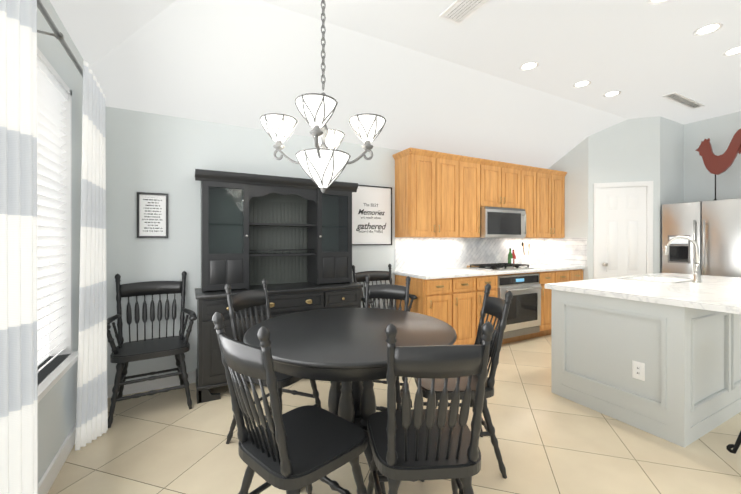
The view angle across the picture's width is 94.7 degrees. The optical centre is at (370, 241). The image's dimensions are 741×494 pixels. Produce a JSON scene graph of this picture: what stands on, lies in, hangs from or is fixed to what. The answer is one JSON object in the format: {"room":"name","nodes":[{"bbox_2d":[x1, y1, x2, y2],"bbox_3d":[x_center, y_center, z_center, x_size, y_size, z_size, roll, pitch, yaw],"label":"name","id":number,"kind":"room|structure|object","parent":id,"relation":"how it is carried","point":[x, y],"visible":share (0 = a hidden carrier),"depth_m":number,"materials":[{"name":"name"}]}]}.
{"room":"dining room and kitchen","nodes":[
{"label":"dining room and kitchen","id":0,"kind":"room"},
{"bbox_2d":[37,0,82,482],"bbox_3d":[-0.803,-0.265,0.007,0.120,3.100,6.220,0,0,-28],"label":"wall","id":1,"kind":"structure","parent":0,"point":[57,412],"depth_m":2.07,"materials":[{"name":"white paint"}]},
{"bbox_2d":[38,423,75,493],"bbox_3d":[-0.741,1.235,0.035,0.014,0.100,6.206,0,0,-28],"label":"baseboard","id":2,"kind":"structure","parent":1,"relation":"attached to","point":[47,480],"depth_m":1.87,"materials":[{"name":"white wood"}]},
{"bbox_2d":[37,47,77,401],"bbox_3d":[-1.019,-0.105,0.459,0.165,1.680,3.880,0,0,-28],"label":"window blinds","id":3,"kind":"object","parent":1,"relation":"attached to","point":[54,155],"visible":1,"depth_m":2.01,"materials":[{"name":"white plastic"}]},
{"bbox_2d":[37,0,82,76],"bbox_3d":[-0.857,-0.950,0.385,0.140,0.060,4.424,0,0,-28],"label":"curtain rod","id":4,"kind":"object","parent":1,"relation":"attached to","point":[58,35],"visible":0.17,"depth_m":1.56,"materials":[{"name":"grey metal"}]},
{"bbox_2d":[0,0,37,493],"bbox_3d":[-1.097,0.168,0.986,0.046,2.207,0.264,0,0,3],"label":"curtain","id":5,"kind":"object","parent":4,"relation":"hanging from","point":[18,280],"visible":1,"depth_m":1.05,"materials":[{"name":"white fabric"}]},
{"bbox_2d":[75,60,107,450],"bbox_3d":[-1.704,0.152,2.038,0.134,2.235,0.551,0,0,-28],"label":"curtain","id":6,"kind":"object","parent":4,"relation":"hanging from","point":[91,413],"visible":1,"depth_m":2.07,"materials":[{"name":"white fabric"}]},
{"bbox_2d":[106,106,531,384],"bbox_3d":[0.824,-0.273,4.476,7.210,3.100,0.120,0,0,-28],"label":"wall","id":7,"kind":"structure","parent":0,"point":[153,153],"depth_m":3.03,"materials":[{"name":"white paint"}]},
{"bbox_2d":[107,371,195,397],"bbox_3d":[-0.972,1.229,3.438,2.820,0.100,0.017,0,0,-28],"label":"baseboard","id":8,"kind":"structure","parent":7,"relation":"attached to","point":[155,384],"depth_m":2.94,"materials":[{"name":"white wood"}]},
{"bbox_2d":[137,192,167,237],"bbox_3d":[-1.879,-0.225,2.946,0.230,0.390,0.022,0,0,-28],"label":"picture frame","id":9,"kind":"object","parent":7,"relation":"attached to","point":[152,215],"visible":0.98,"depth_m":2.94,"materials":[{"name":"black"}]},
{"bbox_2d":[352,185,391,244],"bbox_3d":[0.005,-0.302,3.955,0.565,0.690,0.022,0,0,-28],"label":"sign","id":10,"kind":"object","parent":7,"relation":"attached to","point":[371,215],"visible":1,"depth_m":3.96,"materials":[{"name":"white paper"}]},
{"bbox_2d":[393,152,463,237],"bbox_3d":[0.713,-0.522,4.153,0.779,0.940,0.337,0,0,-28],"label":"upper cabinet","id":11,"kind":"object","parent":7,"relation":"attached to","point":[441,195],"depth_m":3.99,"materials":[{"name":"brown wood"}]},
{"bbox_2d":[464,160,487,237],"bbox_3d":[1.158,-0.523,4.392,0.488,0.940,0.337,0,0,-28],"label":"upper cabinet","id":12,"kind":"object","parent":7,"relation":"attached to","point":[475,171],"depth_m":4.28,"materials":[{"name":"brown wood"}]},
{"bbox_2d":[395,237,586,270],"bbox_3d":[1.692,0.149,4.499,2.820,0.414,0.660,0,0,-28],"label":"backsplash","id":13,"kind":"structure","parent":7,"relation":"attached to","point":[419,253],"depth_m":4.78,"materials":[{"name":"white tile"}]},
{"bbox_2d":[488,164,523,208],"bbox_3d":[1.652,-0.719,4.656,0.760,0.548,0.337,0,0,-28],"label":"upper cabinet","id":14,"kind":"object","parent":7,"relation":"attached to","point":[505,184],"depth_m":4.55,"materials":[{"name":"brown wood"}]},
{"bbox_2d":[479,206,525,237],"bbox_3d":[1.680,-0.244,4.604,0.752,0.393,0.456,0,0,-28],"label":"microwave","id":15,"kind":"object","parent":14,"relation":"attached to","point":[498,222],"visible":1,"depth_m":4.40,"materials":[{"name":"silver metal"}]},
{"bbox_2d":[517,168,539,237],"bbox_3d":[2.132,-0.523,4.914,0.458,0.940,0.337,0,0,-28],"label":"upper cabinet","id":16,"kind":"object","parent":7,"relation":"attached to","point":[531,177],"depth_m":4.80,"materials":[{"name":"brown wood"}]},
{"bbox_2d":[540,172,564,237],"bbox_3d":[2.538,-0.524,5.131,0.719,0.940,0.337,0,0,-28],"label":"upper cabinet","id":17,"kind":"object","parent":7,"relation":"attached to","point":[552,185],"depth_m":5.01,"materials":[{"name":"brown wood"}]},
{"bbox_2d":[47,334,740,493],"bbox_3d":[2.293,1.332,1.738,7.210,0.100,6.340,0,0,-28],"label":"floor","id":18,"kind":"structure","parent":0,"point":[171,442],"depth_m":2.08,"materials":[{"name":"tile"}]},
{"bbox_2d":[107,271,196,427],"bbox_3d":[-1.724,0.771,2.696,0.604,1.025,0.531,0,0,-32],"label":"chair","id":19,"kind":"object","parent":18,"relation":"on","point":[122,355],"visible":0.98,"depth_m":2.70,"materials":[{"name":"black wood"}]},
{"bbox_2d":[224,278,320,443],"bbox_3d":[-0.642,0.777,2.258,0.532,1.015,0.465,0,0,26],"label":"dining chair","id":20,"kind":"object","parent":18,"relation":"on","point":[239,301],"visible":0.38,"depth_m":2.29,"materials":[{"name":"black wood"}]},
{"bbox_2d":[195,169,362,403],"bbox_3d":[-0.826,0.342,3.228,1.480,1.875,0.499,0,0,-28],"label":"china hutch","id":21,"kind":"object","parent":18,"relation":"on","point":[289,239],"visible":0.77,"depth_m":3.23,"materials":[{"name":"black wood"}]},
{"bbox_2d":[212,312,366,493],"bbox_3d":[-0.313,0.779,1.389,0.464,1.015,0.532,0,0,42],"label":"dining chair","id":22,"kind":"object","parent":18,"relation":"on","point":[295,451],"visible":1,"depth_m":1.29,"materials":[{"name":"black wood"}]},
{"bbox_2d":[243,308,456,493],"bbox_3d":[-0.106,0.882,1.926,1.150,0.800,1.150,0,0,-28],"label":"dining table","id":23,"kind":"object","parent":18,"relation":"on","point":[343,351],"visible":0.62,"depth_m":1.77,"materials":[{"name":"black wood"}]},
{"bbox_2d":[352,264,416,311],"bbox_3d":[0.129,0.770,3.689,0.604,1.025,0.531,0,0,-28],"label":"chair","id":24,"kind":"object","parent":18,"relation":"on","point":[376,276],"visible":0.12,"depth_m":3.85,"materials":[{"name":"black wood"}]},
{"bbox_2d":[362,275,411,410],"bbox_3d":[0.069,0.777,2.503,0.465,1.015,0.532,0,0,17],"label":"dining chair","id":25,"kind":"object","parent":18,"relation":"on","point":[390,291],"visible":0.31,"depth_m":2.70,"materials":[{"name":"black wood"}]},
{"bbox_2d":[395,276,457,344],"bbox_3d":[0.624,0.838,3.949,0.430,0.880,0.617,0,0,-28],"label":"base cabinet","id":26,"kind":"object","parent":18,"relation":"on","point":[453,297],"depth_m":3.70,"materials":[{"name":"brown wood"}]},
{"bbox_2d":[394,264,581,279],"bbox_3d":[1.675,0.385,4.503,2.836,0.055,0.632,0,0,-28],"label":"countertop","id":27,"kind":"structure","parent":26,"relation":"on","point":[433,274],"depth_m":4.09,"materials":[{"name":"white stone"}]},
{"bbox_2d":[468,263,533,270],"bbox_3d":[1.728,0.330,4.517,0.700,0.051,0.477,0,0,-28],"label":"gas cooktop","id":28,"kind":"object","parent":27,"relation":"in","point":[500,266],"visible":1,"depth_m":4.42,"materials":[{"name":"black metal"}]},
{"bbox_2d":[508,248,515,263],"bbox_3d":[2.037,0.226,4.914,0.146,0.260,0.070,0,0,-35],"label":"oil bottles","id":29,"kind":"object","parent":27,"relation":"on","point":[512,257],"visible":0.67,"depth_m":4.88,"materials":[{"name":"green glass"}]},
{"bbox_2d":[522,242,530,265],"bbox_3d":[2.299,0.179,5.029,0.165,0.352,0.145,0,0,-28],"label":"utensil crock","id":30,"kind":"object","parent":27,"relation":"on","point":[526,259],"visible":0.92,"depth_m":4.98,"materials":[{"name":"white ceramic"}]},
{"bbox_2d":[367,321,493,493],"bbox_3d":[0.218,0.779,1.390,0.464,1.015,0.532,0,0,-4],"label":"dining chair","id":31,"kind":"object","parent":18,"relation":"on","point":[418,442],"visible":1,"depth_m":1.22,"materials":[{"name":"black wood"}]},
{"bbox_2d":[414,283,512,481],"bbox_3d":[0.530,0.778,2.050,0.532,1.015,0.465,0,0,0],"label":"dining chair","id":32,"kind":"object","parent":18,"relation":"on","point":[496,307],"visible":0.46,"depth_m":1.90,"materials":[{"name":"black wood"}]},
{"bbox_2d":[458,276,481,344],"bbox_3d":[0.912,0.838,4.103,0.491,0.880,0.617,0,0,-28],"label":"base cabinet","id":33,"kind":"object","parent":18,"relation":"on","point":[469,287],"depth_m":3.87,"materials":[{"name":"brown wood"}]},
{"bbox_2d":[482,276,497,328],"bbox_3d":[1.196,0.838,4.256,0.423,0.880,0.617,0,0,-28],"label":"base cabinet","id":34,"kind":"object","parent":18,"relation":"on","point":[492,280],"depth_m":4.03,"materials":[{"name":"brown wood"}]},
{"bbox_2d":[522,272,561,338],"bbox_3d":[2.227,0.837,4.808,0.396,0.880,0.617,0,0,-28],"label":"base cabinet","id":35,"kind":"object","parent":18,"relation":"on","point":[544,277],"depth_m":4.52,"materials":[{"name":"brown wood"}]},
{"bbox_2d":[497,273,541,338],"bbox_3d":[1.744,0.794,4.487,0.752,0.757,0.678,0,0,-28],"label":"built-in oven","id":36,"kind":"object","parent":35,"relation":"in","point":[524,316],"visible":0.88,"depth_m":4.25,"materials":[{"name":"silver metal"}]},
{"bbox_2d":[562,272,573,281],"bbox_3d":[2.487,0.837,4.947,0.462,0.880,0.617,0,0,-28],"label":"base cabinet","id":37,"kind":"object","parent":18,"relation":"on","point":[566,276],"depth_m":4.73,"materials":[{"name":"brown wood"}]},
{"bbox_2d":[574,268,584,280],"bbox_3d":[2.747,0.836,5.087,0.396,0.880,0.617,0,0,-28],"label":"base cabinet","id":38,"kind":"object","parent":18,"relation":"on","point":[578,272],"depth_m":4.85,"materials":[{"name":"brown wood"}]},
{"bbox_2d":[551,277,740,447],"bbox_3d":[2.669,0.840,3.000,2.113,0.880,0.889,0,0,-28],"label":"kitchen island","id":39,"kind":"object","parent":18,"relation":"on","point":[658,354],"depth_m":2.39,"materials":[{"name":"white wood"}]},
{"bbox_2d":[545,273,704,296],"bbox_3d":[2.560,0.380,3.212,2.176,0.040,0.490,0,0,-28],"label":"island countertop","id":40,"kind":"structure","parent":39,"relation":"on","point":[595,288],"depth_m":2.93,"materials":[{"name":"white stone"}]},
{"bbox_2d":[663,236,701,281],"bbox_3d":[2.824,0.153,3.113,0.128,0.412,0.279,0,0,-28],"label":"island faucet","id":41,"kind":"object","parent":40,"relation":"on","point":[697,271],"visible":1,"depth_m":3.03,"materials":[{"name":"silver metal"}]},
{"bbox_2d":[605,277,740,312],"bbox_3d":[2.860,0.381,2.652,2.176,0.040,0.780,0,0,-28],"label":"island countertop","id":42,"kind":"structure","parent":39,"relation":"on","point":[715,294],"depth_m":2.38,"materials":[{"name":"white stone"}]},
{"bbox_2d":[662,198,740,277],"bbox_3d":[4.399,0.388,4.328,0.770,1.780,0.902,0,0,-28],"label":"refrigerator","id":43,"kind":"object","parent":18,"relation":"on","point":[712,229],"visible":0.44,"depth_m":4.18,"materials":[{"name":"silver metal"}]},
{"bbox_2d":[695,129,740,199],"bbox_3d":[4.479,-0.946,4.292,0.140,0.883,0.589,0,0,-28],"label":"decor","id":44,"kind":"object","parent":43,"relation":"on","point":[716,164],"visible":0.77,"depth_m":4.34,"materials":[{"name":"red metal"}]},
{"bbox_2d":[726,431,740,453],"bbox_3d":[2.421,0.940,1.953,0.436,0.644,0.436,0,0,-28],"label":"bar stool","id":45,"kind":"object","parent":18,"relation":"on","point":[736,446],"visible":1,"depth_m":2.02,"materials":[{"name":"black metal"}]},
{"bbox_2d":[50,0,740,168],"bbox_3d":[2.293,-1.459,1.733,7.210,0.838,6.340,0,0,-28],"label":"ceiling","id":46,"kind":"structure","parent":0,"point":[420,74],"depth_m":2.94,"materials":[{"name":"white paint"}]},
{"bbox_2d":[260,0,385,192],"bbox_3d":[-0.267,-0.983,1.927,0.557,1.409,0.557,0,0,45],"label":"chandelier","id":47,"kind":"object","parent":46,"relation":"hanging from","point":[324,162],"visible":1,"depth_m":1.86,"materials":[{"name":"white glass"}]},
{"bbox_2d":[439,0,489,24],"bbox_3d":[0.699,-1.681,2.410,0.200,0.014,0.420,0,0,-28],"label":"ceiling vent","id":48,"kind":"object","parent":46,"relation":"in","point":[458,12],"depth_m":2.47,"materials":[{"name":"white metal"}]},
{"bbox_2d":[519,61,538,70],"bbox_3d":[1.525,-1.687,3.283,0.168,0.004,0.168,0,0,35],"label":"recessed light","id":49,"kind":"object","parent":46,"relation":"in","point":[532,65],"depth_m":3.29,"materials":[{"name":"white"}]},
{"bbox_2d":[573,80,590,87],"bbox_3d":[2.266,-1.687,3.658,0.168,0.004,0.168,0,0,17],"label":"recessed light","id":50,"kind":"object","parent":46,"relation":"in","point":[579,84],"depth_m":3.67,"materials":[{"name":"white glass"}]},
{"bbox_2d":[603,90,620,96],"bbox_3d":[2.760,-1.688,3.900,0.168,0.004,0.168,0,0,-37],"label":"recessed light","id":51,"kind":"object","parent":46,"relation":"in","point":[612,93],"depth_m":3.89,"materials":[{"name":"white glass"}]},
{"bbox_2d":[648,0,668,4],"bbox_3d":[2.008,-1.685,2.339,0.168,0.004,0.168,0,0,-37],"label":"recessed light","id":52,"kind":"object","parent":46,"relation":"in","point":[652,2],"depth_m":2.40,"materials":[{"name":"white glass"}]},
{"bbox_2d":[662,92,704,108],"bbox_3d":[3.759,-1.684,4.089,0.800,0.013,0.120,0,0,-28],"label":"ceiling vent","id":53,"kind":"object","parent":46,"relation":"in","point":[676,97],"depth_m":4.06,"materials":[{"name":"white metal"}]},
{"bbox_2d":[693,22,722,35],"bbox_3d":[2.682,-1.686,2.712,0.168,0.004,0.168,0,0,17],"label":"recessed light","id":54,"kind":"object","parent":46,"relation":"in","point":[705,30],"depth_m":2.71,"materials":[{"name":"white glass"}]},
{"bbox_2d":[722,46,740,55],"bbox_3d":[3.232,-1.686,3.018,0.168,0.004,0.168,0,0,-37],"label":"recessed light","id":55,"kind":"object","parent":46,"relation":"in","point":[733,51],"depth_m":3.03,"materials":[{"name":"white glass"}]},
{"bbox_2d":[549,116,682,279],"bbox_3d":[3.654,-0.274,5.198,1.300,3.100,1.280,0,0,-28],"label":"wall","id":56,"kind":"structure","parent":0,"point":[640,149],"depth_m":4.78,"materials":[{"name":"white paint"}]},
{"bbox_2d":[594,181,652,278],"bbox_3d":[3.493,0.227,4.727,0.508,2.100,0.508,0,0,-28],"label":"door","id":57,"kind":"structure","parent":56,"relation":"attached to","point":[623,230],"depth_m":4.72,"materials":[{"name":"white wood"}]},
{"bbox_2d":[683,111,740,202],"bbox_3d":[5.446,-0.271,3.357,0.120,3.100,6.220,0,0,-28],"label":"wall","id":58,"kind":"structure","parent":0,"point":[698,176],"depth_m":4.68,"materials":[{"name":"white paint"}]}
]}

